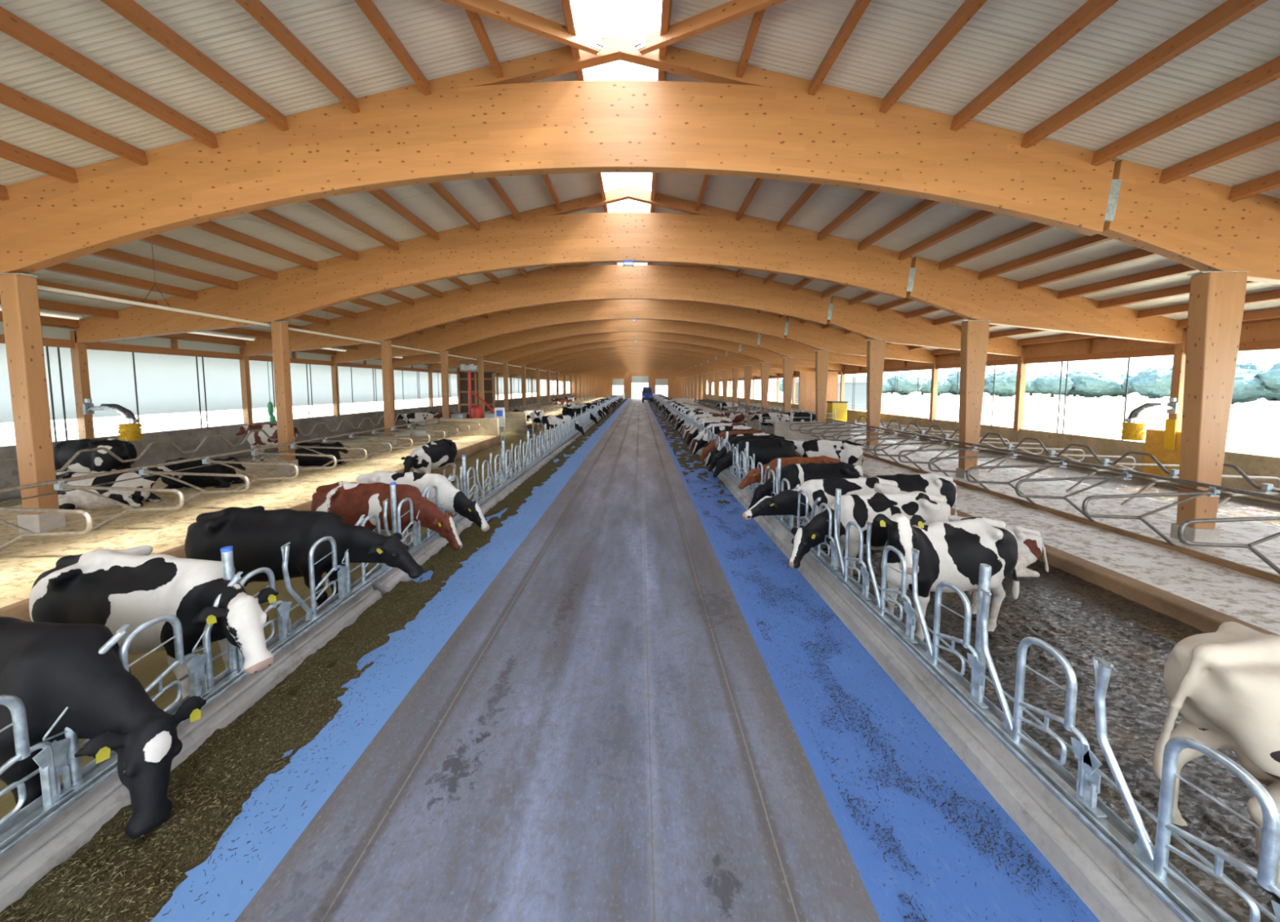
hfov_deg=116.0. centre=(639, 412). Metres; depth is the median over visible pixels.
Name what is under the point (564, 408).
cow
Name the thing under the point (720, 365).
beam
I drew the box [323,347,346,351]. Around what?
lamp
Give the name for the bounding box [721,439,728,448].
feed headlock
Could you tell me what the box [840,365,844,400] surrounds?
wall post
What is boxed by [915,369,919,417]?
curtain rod
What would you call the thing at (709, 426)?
cow
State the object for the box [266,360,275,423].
hook
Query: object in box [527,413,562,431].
trim
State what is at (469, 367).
crane
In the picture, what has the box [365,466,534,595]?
curb
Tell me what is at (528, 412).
cow
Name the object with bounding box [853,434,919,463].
divider
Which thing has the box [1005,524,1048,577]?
cow
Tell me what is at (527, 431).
fence post
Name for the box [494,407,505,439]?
board
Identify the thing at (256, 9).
roof purlin
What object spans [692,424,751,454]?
cow
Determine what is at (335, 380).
wall post
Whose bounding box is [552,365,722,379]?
beam
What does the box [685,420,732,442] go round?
cow
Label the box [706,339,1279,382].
trim
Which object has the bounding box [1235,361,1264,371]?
tree
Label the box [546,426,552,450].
feed headlock
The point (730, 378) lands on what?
wall post
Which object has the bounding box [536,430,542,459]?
feed headlock
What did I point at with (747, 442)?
fence post
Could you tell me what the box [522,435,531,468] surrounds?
feed headlock
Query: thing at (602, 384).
wall
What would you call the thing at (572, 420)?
feed headlock
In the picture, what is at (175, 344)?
trim
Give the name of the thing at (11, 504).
floor
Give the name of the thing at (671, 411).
cow
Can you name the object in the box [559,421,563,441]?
feed headlock
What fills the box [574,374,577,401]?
pillar
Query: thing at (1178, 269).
roof purlin
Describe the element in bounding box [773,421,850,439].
wall
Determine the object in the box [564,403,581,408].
cow
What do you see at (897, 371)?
curtain rod
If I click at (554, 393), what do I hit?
wire
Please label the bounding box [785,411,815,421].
cow
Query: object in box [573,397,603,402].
floor
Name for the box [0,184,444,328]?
roof purlin
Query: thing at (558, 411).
floor
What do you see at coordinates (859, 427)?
divider
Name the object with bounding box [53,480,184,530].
divider
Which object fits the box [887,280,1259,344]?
roof purlin
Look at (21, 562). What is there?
floor
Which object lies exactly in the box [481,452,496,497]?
feed headlock
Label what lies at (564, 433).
feed headlock
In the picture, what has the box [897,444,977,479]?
divider
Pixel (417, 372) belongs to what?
curtain rod
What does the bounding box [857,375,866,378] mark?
tree
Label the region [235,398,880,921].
floor
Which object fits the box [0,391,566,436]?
wire
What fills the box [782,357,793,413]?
pillar
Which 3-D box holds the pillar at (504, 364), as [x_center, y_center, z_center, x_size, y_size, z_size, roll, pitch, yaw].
[-11.155,-1.543,33.271,0.460,5.298,0.340,0,4,0]
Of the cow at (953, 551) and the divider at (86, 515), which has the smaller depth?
the cow at (953, 551)
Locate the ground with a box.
[0,388,1279,456]
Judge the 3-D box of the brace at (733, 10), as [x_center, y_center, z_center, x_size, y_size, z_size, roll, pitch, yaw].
[3.081,-5.253,4.426,7.859,1.634,0.160,3,5,37]
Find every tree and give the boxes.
[778,378,782,391]
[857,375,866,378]
[881,378,893,393]
[886,373,924,395]
[918,377,930,394]
[927,375,952,395]
[947,370,959,395]
[947,372,988,395]
[983,370,1031,396]
[1024,374,1039,395]
[1031,372,1073,396]
[1061,370,1092,395]
[1067,371,1124,397]
[1105,373,1137,396]
[1129,366,1172,398]
[1159,367,1266,404]
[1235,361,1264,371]
[1257,361,1279,393]
[1258,371,1279,400]
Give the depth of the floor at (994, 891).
3.10 m
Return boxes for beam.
[0,32,1279,284]
[74,186,1183,343]
[242,262,1022,356]
[333,299,934,363]
[391,319,866,367]
[430,331,842,370]
[458,340,814,372]
[483,346,793,373]
[497,351,777,375]
[511,355,760,376]
[525,358,753,377]
[532,360,743,377]
[540,362,732,378]
[550,364,729,379]
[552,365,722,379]
[558,367,714,380]
[565,368,714,380]
[568,369,707,380]
[706,320,1279,381]
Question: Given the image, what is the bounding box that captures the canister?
[471,404,484,417]
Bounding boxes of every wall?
[0,321,562,380]
[0,392,569,499]
[425,417,498,435]
[467,412,526,431]
[572,370,706,398]
[706,393,1279,503]
[747,414,773,431]
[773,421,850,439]
[798,371,838,421]
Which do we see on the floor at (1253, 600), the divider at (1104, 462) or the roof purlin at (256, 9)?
the divider at (1104, 462)
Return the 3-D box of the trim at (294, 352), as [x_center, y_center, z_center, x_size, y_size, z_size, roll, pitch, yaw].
[-17.400,-2.935,20.151,0.100,0.383,0.100,0,4,0]
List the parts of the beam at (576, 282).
joint plate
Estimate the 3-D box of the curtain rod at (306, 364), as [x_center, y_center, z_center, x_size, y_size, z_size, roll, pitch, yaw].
[-17.420,-1.160,20.989,0.038,2.950,0.044,0,4,0]
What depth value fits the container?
28.67 m
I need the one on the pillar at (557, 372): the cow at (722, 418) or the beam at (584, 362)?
the beam at (584, 362)
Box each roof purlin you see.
[0,6,510,313]
[0,83,488,318]
[0,140,466,324]
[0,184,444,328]
[0,295,410,356]
[0,311,431,364]
[36,280,379,344]
[43,262,401,339]
[88,248,422,333]
[100,0,532,307]
[235,0,528,277]
[354,0,556,271]
[464,8,587,266]
[561,0,617,265]
[647,0,671,265]
[694,8,764,211]
[706,0,871,271]
[735,0,986,277]
[735,0,1118,307]
[757,0,1268,313]
[778,55,1279,318]
[800,120,1279,324]
[822,170,1279,328]
[844,248,1158,333]
[858,288,1279,356]
[866,263,1199,339]
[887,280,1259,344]
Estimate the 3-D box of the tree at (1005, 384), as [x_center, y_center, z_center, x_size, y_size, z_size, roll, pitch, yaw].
[122.046,-9.517,133.805,12.669,9.178,12.097,3,5,41]
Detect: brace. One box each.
[440,0,604,54]
[634,0,786,54]
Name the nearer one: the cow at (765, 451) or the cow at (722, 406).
the cow at (765, 451)
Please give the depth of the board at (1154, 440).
12.88 m
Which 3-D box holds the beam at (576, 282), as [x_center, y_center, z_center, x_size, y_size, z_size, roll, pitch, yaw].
[-0.325,-4.820,17.425,34.050,4.672,0.270,0,4,0]
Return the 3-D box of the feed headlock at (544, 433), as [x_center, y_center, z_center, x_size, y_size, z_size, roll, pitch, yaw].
[-3.704,1.114,15.553,0.069,1.009,0.858,0,4,1]
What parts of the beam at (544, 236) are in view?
joint plate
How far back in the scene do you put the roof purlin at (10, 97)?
6.38 m
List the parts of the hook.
cord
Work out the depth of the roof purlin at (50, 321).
15.29 m
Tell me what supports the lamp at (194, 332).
attached to the roof purlin at (43, 304)
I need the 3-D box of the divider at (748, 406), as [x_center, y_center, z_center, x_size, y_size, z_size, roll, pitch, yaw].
[8.910,-0.091,36.936,2.340,1.203,0.087,0,4,0]
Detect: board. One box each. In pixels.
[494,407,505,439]
[1142,428,1181,478]
[1163,418,1177,449]
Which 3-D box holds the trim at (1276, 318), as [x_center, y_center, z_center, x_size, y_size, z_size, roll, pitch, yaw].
[16.860,-4.872,45.728,0.120,0.200,109.900,0,4,0]
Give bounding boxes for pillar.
[0,272,66,532]
[267,320,298,471]
[379,340,396,447]
[438,351,449,417]
[475,357,484,411]
[502,362,508,411]
[521,365,526,409]
[535,368,540,410]
[546,369,551,408]
[555,371,559,398]
[563,373,565,396]
[569,373,572,403]
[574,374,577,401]
[579,375,582,400]
[583,376,585,399]
[586,377,588,399]
[589,377,591,398]
[592,377,594,397]
[681,377,684,398]
[684,377,687,399]
[687,377,689,399]
[689,376,693,400]
[693,375,697,401]
[697,374,702,402]
[702,373,706,403]
[706,372,712,404]
[714,371,719,404]
[722,369,728,402]
[731,367,738,402]
[743,364,752,412]
[759,361,769,413]
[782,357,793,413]
[814,350,829,421]
[864,339,886,451]
[955,320,991,479]
[1169,271,1248,542]
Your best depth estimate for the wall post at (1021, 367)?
17.62 m
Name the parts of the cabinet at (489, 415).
door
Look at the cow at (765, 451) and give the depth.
11.98 m
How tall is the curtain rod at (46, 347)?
2.950 m
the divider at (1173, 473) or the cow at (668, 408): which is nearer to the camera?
the divider at (1173, 473)
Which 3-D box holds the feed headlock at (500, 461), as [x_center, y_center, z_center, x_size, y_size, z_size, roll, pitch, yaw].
[-3.704,1.438,10.644,0.069,1.009,0.858,0,4,1]
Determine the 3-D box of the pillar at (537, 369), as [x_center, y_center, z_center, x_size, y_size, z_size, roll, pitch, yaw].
[-11.155,-2.228,43.648,0.460,5.298,0.340,0,4,0]
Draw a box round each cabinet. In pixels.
[450,413,466,417]
[484,413,499,435]
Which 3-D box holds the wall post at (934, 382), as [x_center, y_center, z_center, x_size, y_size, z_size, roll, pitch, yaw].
[16.800,-1.373,22.859,0.240,3.650,0.200,0,4,0]
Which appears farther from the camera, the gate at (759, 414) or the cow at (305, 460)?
the gate at (759, 414)
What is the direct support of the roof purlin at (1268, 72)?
attached to the beam at (584, 362)
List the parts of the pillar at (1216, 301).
bearing plate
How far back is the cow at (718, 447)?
13.84 m
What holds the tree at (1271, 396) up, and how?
on the ground
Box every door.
[612,378,623,385]
[631,375,648,382]
[655,378,667,385]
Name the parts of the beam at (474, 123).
joint plate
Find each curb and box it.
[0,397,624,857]
[0,581,382,911]
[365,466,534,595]
[529,407,613,472]
[689,442,765,524]
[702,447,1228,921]
[759,515,1222,921]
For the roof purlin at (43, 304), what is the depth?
11.79 m
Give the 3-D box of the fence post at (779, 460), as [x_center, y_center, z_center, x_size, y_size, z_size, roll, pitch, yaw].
[2.860,1.732,8.272,0.160,1.595,0.160,0,4,0]
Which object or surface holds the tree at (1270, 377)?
on the ground
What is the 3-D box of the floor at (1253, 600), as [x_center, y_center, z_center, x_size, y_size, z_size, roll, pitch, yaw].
[10.250,2.471,6.477,6.300,0.137,30.600,0,4,0]
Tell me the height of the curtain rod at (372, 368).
2.950 m
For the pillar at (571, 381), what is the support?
on the floor
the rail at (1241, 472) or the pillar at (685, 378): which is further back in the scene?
the pillar at (685, 378)
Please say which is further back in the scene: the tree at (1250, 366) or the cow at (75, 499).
the tree at (1250, 366)
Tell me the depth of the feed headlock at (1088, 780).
2.50 m
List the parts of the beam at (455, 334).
joint plate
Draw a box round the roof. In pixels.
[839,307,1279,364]
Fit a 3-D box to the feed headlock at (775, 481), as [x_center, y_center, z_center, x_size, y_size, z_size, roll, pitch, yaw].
[2.793,1.595,8.257,0.069,1.009,0.858,0,4,1]
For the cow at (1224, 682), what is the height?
1.568 m
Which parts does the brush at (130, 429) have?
arm, motor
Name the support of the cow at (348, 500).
on the floor at (146, 669)
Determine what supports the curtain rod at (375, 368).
attached to the wall at (188, 439)
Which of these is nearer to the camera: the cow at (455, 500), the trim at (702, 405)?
the cow at (455, 500)
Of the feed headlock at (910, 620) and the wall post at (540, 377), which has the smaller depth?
the feed headlock at (910, 620)
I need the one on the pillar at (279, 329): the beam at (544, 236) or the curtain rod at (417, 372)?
the beam at (544, 236)
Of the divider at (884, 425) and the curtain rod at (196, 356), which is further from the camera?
the divider at (884, 425)
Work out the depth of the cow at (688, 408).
30.11 m
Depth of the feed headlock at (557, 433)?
17.91 m
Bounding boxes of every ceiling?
[0,0,615,350]
[649,0,1279,350]
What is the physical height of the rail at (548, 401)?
0.071 m
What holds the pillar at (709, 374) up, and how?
on the floor at (710, 410)
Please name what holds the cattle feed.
on the silage at (516, 498)
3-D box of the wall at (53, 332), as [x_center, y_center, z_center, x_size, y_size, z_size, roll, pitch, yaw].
[-17.500,-4.739,45.737,0.040,0.653,109.900,0,4,0]
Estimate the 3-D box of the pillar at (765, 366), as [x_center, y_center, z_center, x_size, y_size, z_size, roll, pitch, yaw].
[10.325,-1.558,33.270,0.810,5.328,0.340,0,4,0]
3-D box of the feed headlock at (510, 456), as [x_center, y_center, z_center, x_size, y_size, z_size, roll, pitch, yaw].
[-3.704,1.384,11.462,0.069,1.009,0.858,0,4,1]
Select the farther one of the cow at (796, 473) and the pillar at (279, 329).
the pillar at (279, 329)
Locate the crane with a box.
[460,364,494,417]
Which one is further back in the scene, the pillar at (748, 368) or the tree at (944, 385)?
the tree at (944, 385)
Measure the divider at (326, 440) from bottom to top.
0.996 m
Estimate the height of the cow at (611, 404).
1.444 m
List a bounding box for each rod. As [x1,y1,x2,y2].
[0,443,551,796]
[45,346,57,441]
[57,346,67,439]
[132,351,139,422]
[195,355,202,427]
[201,356,208,427]
[271,361,275,421]
[306,364,310,417]
[309,364,313,417]
[351,366,353,413]
[372,368,375,411]
[374,368,377,411]
[401,370,404,408]
[417,372,418,407]
[418,374,420,407]
[733,465,1276,921]
[852,373,853,408]
[853,373,855,404]
[893,371,896,414]
[895,371,897,414]
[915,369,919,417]
[955,367,959,421]
[991,365,995,425]
[1056,361,1062,432]
[1062,360,1068,433]
[1121,357,1129,439]
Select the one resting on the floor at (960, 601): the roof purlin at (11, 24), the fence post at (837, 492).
the fence post at (837, 492)
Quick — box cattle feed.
[0,527,492,921]
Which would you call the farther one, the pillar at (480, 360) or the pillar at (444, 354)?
the pillar at (480, 360)
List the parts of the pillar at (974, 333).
bearing plate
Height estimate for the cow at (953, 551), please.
1.617 m
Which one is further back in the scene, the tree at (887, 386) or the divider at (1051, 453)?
the tree at (887, 386)
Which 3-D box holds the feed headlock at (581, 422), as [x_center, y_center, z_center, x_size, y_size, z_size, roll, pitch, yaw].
[-3.704,0.466,25.372,0.069,1.009,0.858,0,4,1]
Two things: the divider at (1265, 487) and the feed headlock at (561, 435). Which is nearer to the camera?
the divider at (1265, 487)
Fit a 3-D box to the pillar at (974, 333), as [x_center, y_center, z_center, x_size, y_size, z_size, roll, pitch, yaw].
[10.325,-0.189,12.515,0.810,5.328,0.340,0,4,0]
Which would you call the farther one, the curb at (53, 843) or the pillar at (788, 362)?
the pillar at (788, 362)
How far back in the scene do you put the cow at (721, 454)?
12.96 m
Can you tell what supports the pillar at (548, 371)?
on the floor at (558, 411)
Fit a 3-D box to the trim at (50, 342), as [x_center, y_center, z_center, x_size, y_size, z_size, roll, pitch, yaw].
[-17.460,-4.323,45.765,0.160,0.240,109.900,0,4,0]
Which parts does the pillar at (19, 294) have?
bearing plate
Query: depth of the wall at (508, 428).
26.98 m
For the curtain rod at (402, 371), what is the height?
2.950 m
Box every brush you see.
[82,398,143,440]
[1119,397,1178,440]
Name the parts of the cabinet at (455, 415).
door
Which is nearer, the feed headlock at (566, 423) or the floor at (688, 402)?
the feed headlock at (566, 423)
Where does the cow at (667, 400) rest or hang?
on the floor at (960, 601)
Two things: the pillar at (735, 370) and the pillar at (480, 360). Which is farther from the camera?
the pillar at (735, 370)
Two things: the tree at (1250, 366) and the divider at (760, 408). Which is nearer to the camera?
the divider at (760, 408)
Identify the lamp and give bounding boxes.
[0,306,82,319]
[186,331,255,340]
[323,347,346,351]
[622,259,634,266]
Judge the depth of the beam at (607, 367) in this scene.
74.42 m
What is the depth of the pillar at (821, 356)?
22.72 m
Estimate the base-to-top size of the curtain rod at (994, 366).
2.950 m
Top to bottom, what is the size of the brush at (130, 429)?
1.349 m
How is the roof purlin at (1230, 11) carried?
attached to the beam at (474, 123)
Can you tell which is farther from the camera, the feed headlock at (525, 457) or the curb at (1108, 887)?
the feed headlock at (525, 457)
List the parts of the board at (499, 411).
panel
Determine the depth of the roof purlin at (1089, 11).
5.68 m
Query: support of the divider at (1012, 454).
on the floor at (1253, 600)
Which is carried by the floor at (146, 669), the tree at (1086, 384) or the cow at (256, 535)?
the cow at (256, 535)
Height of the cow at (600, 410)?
1.444 m
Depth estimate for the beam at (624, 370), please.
95.18 m
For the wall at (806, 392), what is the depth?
33.38 m
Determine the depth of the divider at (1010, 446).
12.15 m
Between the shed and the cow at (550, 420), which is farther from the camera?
the shed
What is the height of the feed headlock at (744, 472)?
1.009 m
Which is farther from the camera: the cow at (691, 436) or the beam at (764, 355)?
the beam at (764, 355)
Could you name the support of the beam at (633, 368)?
on the pillar at (589, 377)
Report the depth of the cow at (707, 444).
15.57 m
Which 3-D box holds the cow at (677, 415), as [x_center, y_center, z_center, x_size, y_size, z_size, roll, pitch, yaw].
[3.498,0.420,29.418,2.356,1.374,0.649,0,4,4]
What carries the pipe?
hanging from the ceiling at (440, 37)
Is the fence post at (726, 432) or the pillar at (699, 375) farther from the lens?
the pillar at (699, 375)
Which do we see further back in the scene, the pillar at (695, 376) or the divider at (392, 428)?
the pillar at (695, 376)
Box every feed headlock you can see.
[0,623,130,825]
[117,571,243,711]
[237,542,314,669]
[308,514,364,617]
[360,497,391,582]
[396,484,429,546]
[425,474,451,536]
[448,465,465,515]
[466,457,484,502]
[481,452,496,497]
[494,447,506,488]
[505,443,515,480]
[514,439,524,474]
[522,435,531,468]
[529,433,537,463]
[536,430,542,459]
[541,428,547,453]
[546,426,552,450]
[551,425,556,448]
[555,422,559,445]
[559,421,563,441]
[562,419,566,440]
[565,418,569,437]
[568,417,572,436]
[571,415,574,433]
[573,414,577,431]
[577,413,580,425]
[580,413,582,426]
[582,411,584,426]
[583,410,586,425]
[706,428,709,443]
[709,431,713,441]
[712,433,717,448]
[716,435,722,446]
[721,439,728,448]
[726,442,733,471]
[732,444,739,479]
[739,448,746,480]
[746,453,756,493]
[756,462,769,486]
[768,466,780,517]
[780,478,799,528]
[796,488,821,547]
[817,501,844,577]
[844,520,880,612]
[880,545,932,661]
[931,581,1013,736]
[1012,636,1155,868]
[1152,736,1279,921]
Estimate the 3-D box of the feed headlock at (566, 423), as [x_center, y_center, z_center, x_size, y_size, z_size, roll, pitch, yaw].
[-3.704,0.790,20.463,0.069,1.009,0.858,0,4,1]
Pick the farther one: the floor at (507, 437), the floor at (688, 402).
the floor at (688, 402)
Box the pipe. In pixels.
[37,244,555,373]
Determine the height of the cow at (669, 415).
1.500 m
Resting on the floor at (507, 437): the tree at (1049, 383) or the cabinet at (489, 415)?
the cabinet at (489, 415)
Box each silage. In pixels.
[0,398,627,921]
[647,400,824,650]
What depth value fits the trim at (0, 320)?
15.59 m
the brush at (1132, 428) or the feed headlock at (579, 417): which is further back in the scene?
the feed headlock at (579, 417)
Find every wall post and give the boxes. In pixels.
[69,330,94,439]
[239,346,253,425]
[331,355,340,417]
[392,367,395,411]
[427,365,433,407]
[495,372,498,400]
[509,373,512,399]
[530,376,533,397]
[539,377,541,396]
[728,377,730,396]
[752,375,754,399]
[776,372,778,402]
[792,370,795,404]
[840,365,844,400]
[928,356,937,420]
[1013,347,1026,431]
[1168,331,1186,448]
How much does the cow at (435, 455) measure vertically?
1.407 m
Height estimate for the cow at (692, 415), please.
1.402 m
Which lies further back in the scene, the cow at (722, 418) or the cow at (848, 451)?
the cow at (722, 418)
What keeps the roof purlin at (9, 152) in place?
attached to the beam at (584, 362)
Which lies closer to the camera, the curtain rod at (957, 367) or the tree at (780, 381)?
the curtain rod at (957, 367)
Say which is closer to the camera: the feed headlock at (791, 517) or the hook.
the feed headlock at (791, 517)
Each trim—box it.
[0,320,458,368]
[0,333,569,382]
[0,435,501,621]
[171,337,177,348]
[292,351,296,358]
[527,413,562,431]
[702,404,727,413]
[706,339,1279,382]
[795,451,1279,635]
[813,438,1279,583]
[814,317,1279,368]
[1085,338,1092,354]
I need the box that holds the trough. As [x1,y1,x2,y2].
[850,422,884,432]
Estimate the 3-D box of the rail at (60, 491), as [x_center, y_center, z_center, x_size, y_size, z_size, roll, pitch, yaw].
[-10.749,1.538,6.315,0.030,0.031,30.400,0,4,0]
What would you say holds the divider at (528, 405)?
on the floor at (558, 411)
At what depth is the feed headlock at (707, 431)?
16.29 m
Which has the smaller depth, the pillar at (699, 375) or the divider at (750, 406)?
the divider at (750, 406)
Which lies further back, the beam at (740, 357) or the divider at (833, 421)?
the beam at (740, 357)
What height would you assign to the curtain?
2.250 m
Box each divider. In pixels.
[0,506,92,551]
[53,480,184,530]
[138,466,249,506]
[201,456,298,493]
[251,448,337,481]
[290,442,367,472]
[322,437,391,464]
[349,433,413,457]
[371,429,430,451]
[391,426,445,446]
[407,423,458,441]
[422,421,469,439]
[435,419,479,436]
[511,407,538,410]
[515,406,542,410]
[520,405,546,411]
[524,404,549,411]
[528,404,551,410]
[531,404,555,409]
[534,404,557,408]
[537,403,559,408]
[724,404,749,411]
[726,406,752,412]
[729,407,757,413]
[733,407,761,412]
[737,408,766,413]
[741,408,771,416]
[745,409,777,417]
[789,420,835,439]
[797,410,831,421]
[799,422,847,439]
[809,424,862,439]
[822,427,878,440]
[836,431,897,457]
[853,419,898,441]
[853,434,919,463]
[874,439,946,470]
[878,423,915,444]
[883,424,933,448]
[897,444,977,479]
[900,426,955,453]
[920,430,980,457]
[928,451,1017,489]
[944,434,1008,464]
[965,459,1066,503]
[981,440,1043,472]
[1007,443,1084,478]
[1015,471,1132,521]
[1048,449,1135,491]
[1081,485,1220,545]
[1101,457,1179,505]
[1169,468,1279,506]
[1177,515,1279,574]
[1261,483,1279,493]
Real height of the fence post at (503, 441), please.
1.605 m
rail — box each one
[0,413,407,472]
[0,418,439,493]
[0,422,439,503]
[484,400,551,412]
[706,397,786,412]
[826,418,1279,500]
[827,421,1279,506]
[857,415,1279,493]
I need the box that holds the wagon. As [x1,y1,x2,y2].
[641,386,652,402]
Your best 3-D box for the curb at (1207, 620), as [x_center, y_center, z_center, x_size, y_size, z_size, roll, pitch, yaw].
[7.185,2.623,6.487,0.340,0.410,30.600,0,4,0]
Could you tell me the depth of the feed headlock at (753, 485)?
9.90 m
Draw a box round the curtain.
[0,343,536,422]
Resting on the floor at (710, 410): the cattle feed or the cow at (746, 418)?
the cow at (746, 418)
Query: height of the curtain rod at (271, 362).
2.950 m
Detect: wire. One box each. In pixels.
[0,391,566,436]
[1,393,555,442]
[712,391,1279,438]
[727,394,1279,447]
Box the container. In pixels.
[826,400,848,421]
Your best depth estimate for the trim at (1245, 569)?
7.68 m
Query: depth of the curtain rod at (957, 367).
21.20 m
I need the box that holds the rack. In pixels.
[457,372,496,412]
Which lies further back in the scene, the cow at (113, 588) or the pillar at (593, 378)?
the pillar at (593, 378)
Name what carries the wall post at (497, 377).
on the wall at (188, 439)
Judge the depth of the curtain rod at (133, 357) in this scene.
13.81 m
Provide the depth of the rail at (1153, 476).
8.49 m
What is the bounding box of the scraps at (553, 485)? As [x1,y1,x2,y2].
[142,484,560,921]
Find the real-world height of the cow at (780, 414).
1.444 m
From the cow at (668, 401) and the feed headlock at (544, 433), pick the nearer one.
the feed headlock at (544, 433)
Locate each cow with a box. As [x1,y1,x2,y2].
[0,616,206,839]
[29,545,278,698]
[53,437,137,475]
[55,466,182,509]
[160,456,245,488]
[184,505,424,605]
[235,423,298,462]
[294,441,348,466]
[311,480,462,550]
[355,471,489,531]
[394,411,435,435]
[400,438,457,482]
[433,412,468,417]
[511,408,536,421]
[530,409,545,431]
[542,414,585,439]
[551,397,573,410]
[561,405,569,415]
[563,395,576,403]
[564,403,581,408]
[564,408,598,423]
[575,404,604,418]
[578,404,605,417]
[583,402,608,414]
[586,402,609,413]
[589,400,611,412]
[591,400,613,410]
[595,399,614,408]
[657,400,679,409]
[660,400,680,411]
[661,401,683,413]
[662,402,687,414]
[663,403,688,416]
[665,404,691,419]
[666,405,698,421]
[667,407,695,422]
[671,408,698,424]
[672,408,702,418]
[672,409,702,426]
[675,409,707,426]
[675,411,714,431]
[679,414,694,432]
[680,413,723,434]
[681,415,718,435]
[682,416,721,437]
[683,416,731,439]
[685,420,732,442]
[686,421,730,444]
[688,422,746,450]
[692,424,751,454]
[699,429,764,467]
[703,428,762,447]
[705,432,768,466]
[707,434,785,475]
[712,438,795,478]
[714,401,737,413]
[720,412,745,423]
[736,411,761,422]
[737,455,840,488]
[742,475,900,559]
[748,461,862,517]
[750,412,789,433]
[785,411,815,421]
[787,490,951,576]
[790,440,863,471]
[872,513,1019,639]
[873,472,957,515]
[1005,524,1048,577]
[1152,621,1279,899]
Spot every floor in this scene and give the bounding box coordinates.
[0,404,545,506]
[0,426,571,818]
[0,435,495,608]
[149,398,631,921]
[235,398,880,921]
[415,431,525,442]
[511,404,582,426]
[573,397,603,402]
[646,400,1100,921]
[673,398,707,404]
[694,405,755,426]
[696,398,1279,526]
[749,454,1249,911]
[766,431,866,439]
[786,439,1279,635]
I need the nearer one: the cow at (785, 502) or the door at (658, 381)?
the cow at (785, 502)
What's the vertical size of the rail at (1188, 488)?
0.031 m
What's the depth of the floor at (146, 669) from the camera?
5.65 m
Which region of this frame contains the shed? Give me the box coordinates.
[791,374,885,409]
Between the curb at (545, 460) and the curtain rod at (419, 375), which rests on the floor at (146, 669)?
the curb at (545, 460)
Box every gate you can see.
[503,414,533,440]
[759,413,811,430]
[802,409,835,419]
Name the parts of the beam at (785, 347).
joint plate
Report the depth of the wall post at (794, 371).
43.55 m
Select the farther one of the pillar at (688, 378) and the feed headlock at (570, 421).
the pillar at (688, 378)
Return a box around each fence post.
[220,545,239,674]
[390,481,397,535]
[462,454,466,496]
[501,439,505,482]
[526,430,529,464]
[725,431,728,442]
[745,441,748,473]
[777,457,781,493]
[834,488,841,568]
[974,563,991,702]
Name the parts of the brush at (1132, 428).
motor, arm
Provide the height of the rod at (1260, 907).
0.021 m
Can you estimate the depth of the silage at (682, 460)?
18.18 m
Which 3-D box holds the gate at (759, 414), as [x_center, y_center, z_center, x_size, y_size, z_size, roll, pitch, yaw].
[8.500,0.785,23.402,3.060,1.450,0.060,0,4,0]
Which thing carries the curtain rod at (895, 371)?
attached to the wall at (1252, 464)
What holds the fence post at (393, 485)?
on the floor at (146, 669)
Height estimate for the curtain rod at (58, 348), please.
2.950 m
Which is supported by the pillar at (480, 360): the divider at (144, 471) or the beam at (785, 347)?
the beam at (785, 347)
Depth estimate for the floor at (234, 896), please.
3.33 m
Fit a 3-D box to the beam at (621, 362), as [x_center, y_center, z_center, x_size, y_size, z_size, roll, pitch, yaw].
[-0.325,-7.902,64.124,34.050,4.672,0.270,0,4,0]
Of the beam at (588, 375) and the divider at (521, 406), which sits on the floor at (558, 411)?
the divider at (521, 406)
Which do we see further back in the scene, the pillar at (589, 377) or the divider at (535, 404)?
the pillar at (589, 377)
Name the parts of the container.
lid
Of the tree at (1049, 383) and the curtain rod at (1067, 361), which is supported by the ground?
the tree at (1049, 383)
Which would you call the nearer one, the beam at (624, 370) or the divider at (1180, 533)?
the divider at (1180, 533)
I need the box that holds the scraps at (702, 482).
[684,473,1086,921]
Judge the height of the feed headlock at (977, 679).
1.009 m
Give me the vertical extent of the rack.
4.300 m
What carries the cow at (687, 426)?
on the floor at (960, 601)
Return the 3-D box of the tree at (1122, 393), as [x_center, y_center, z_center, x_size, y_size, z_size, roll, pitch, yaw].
[159.824,-9.000,132.599,11.114,8.207,12.926,0,4,-4]
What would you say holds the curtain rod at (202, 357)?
attached to the wall at (188, 439)

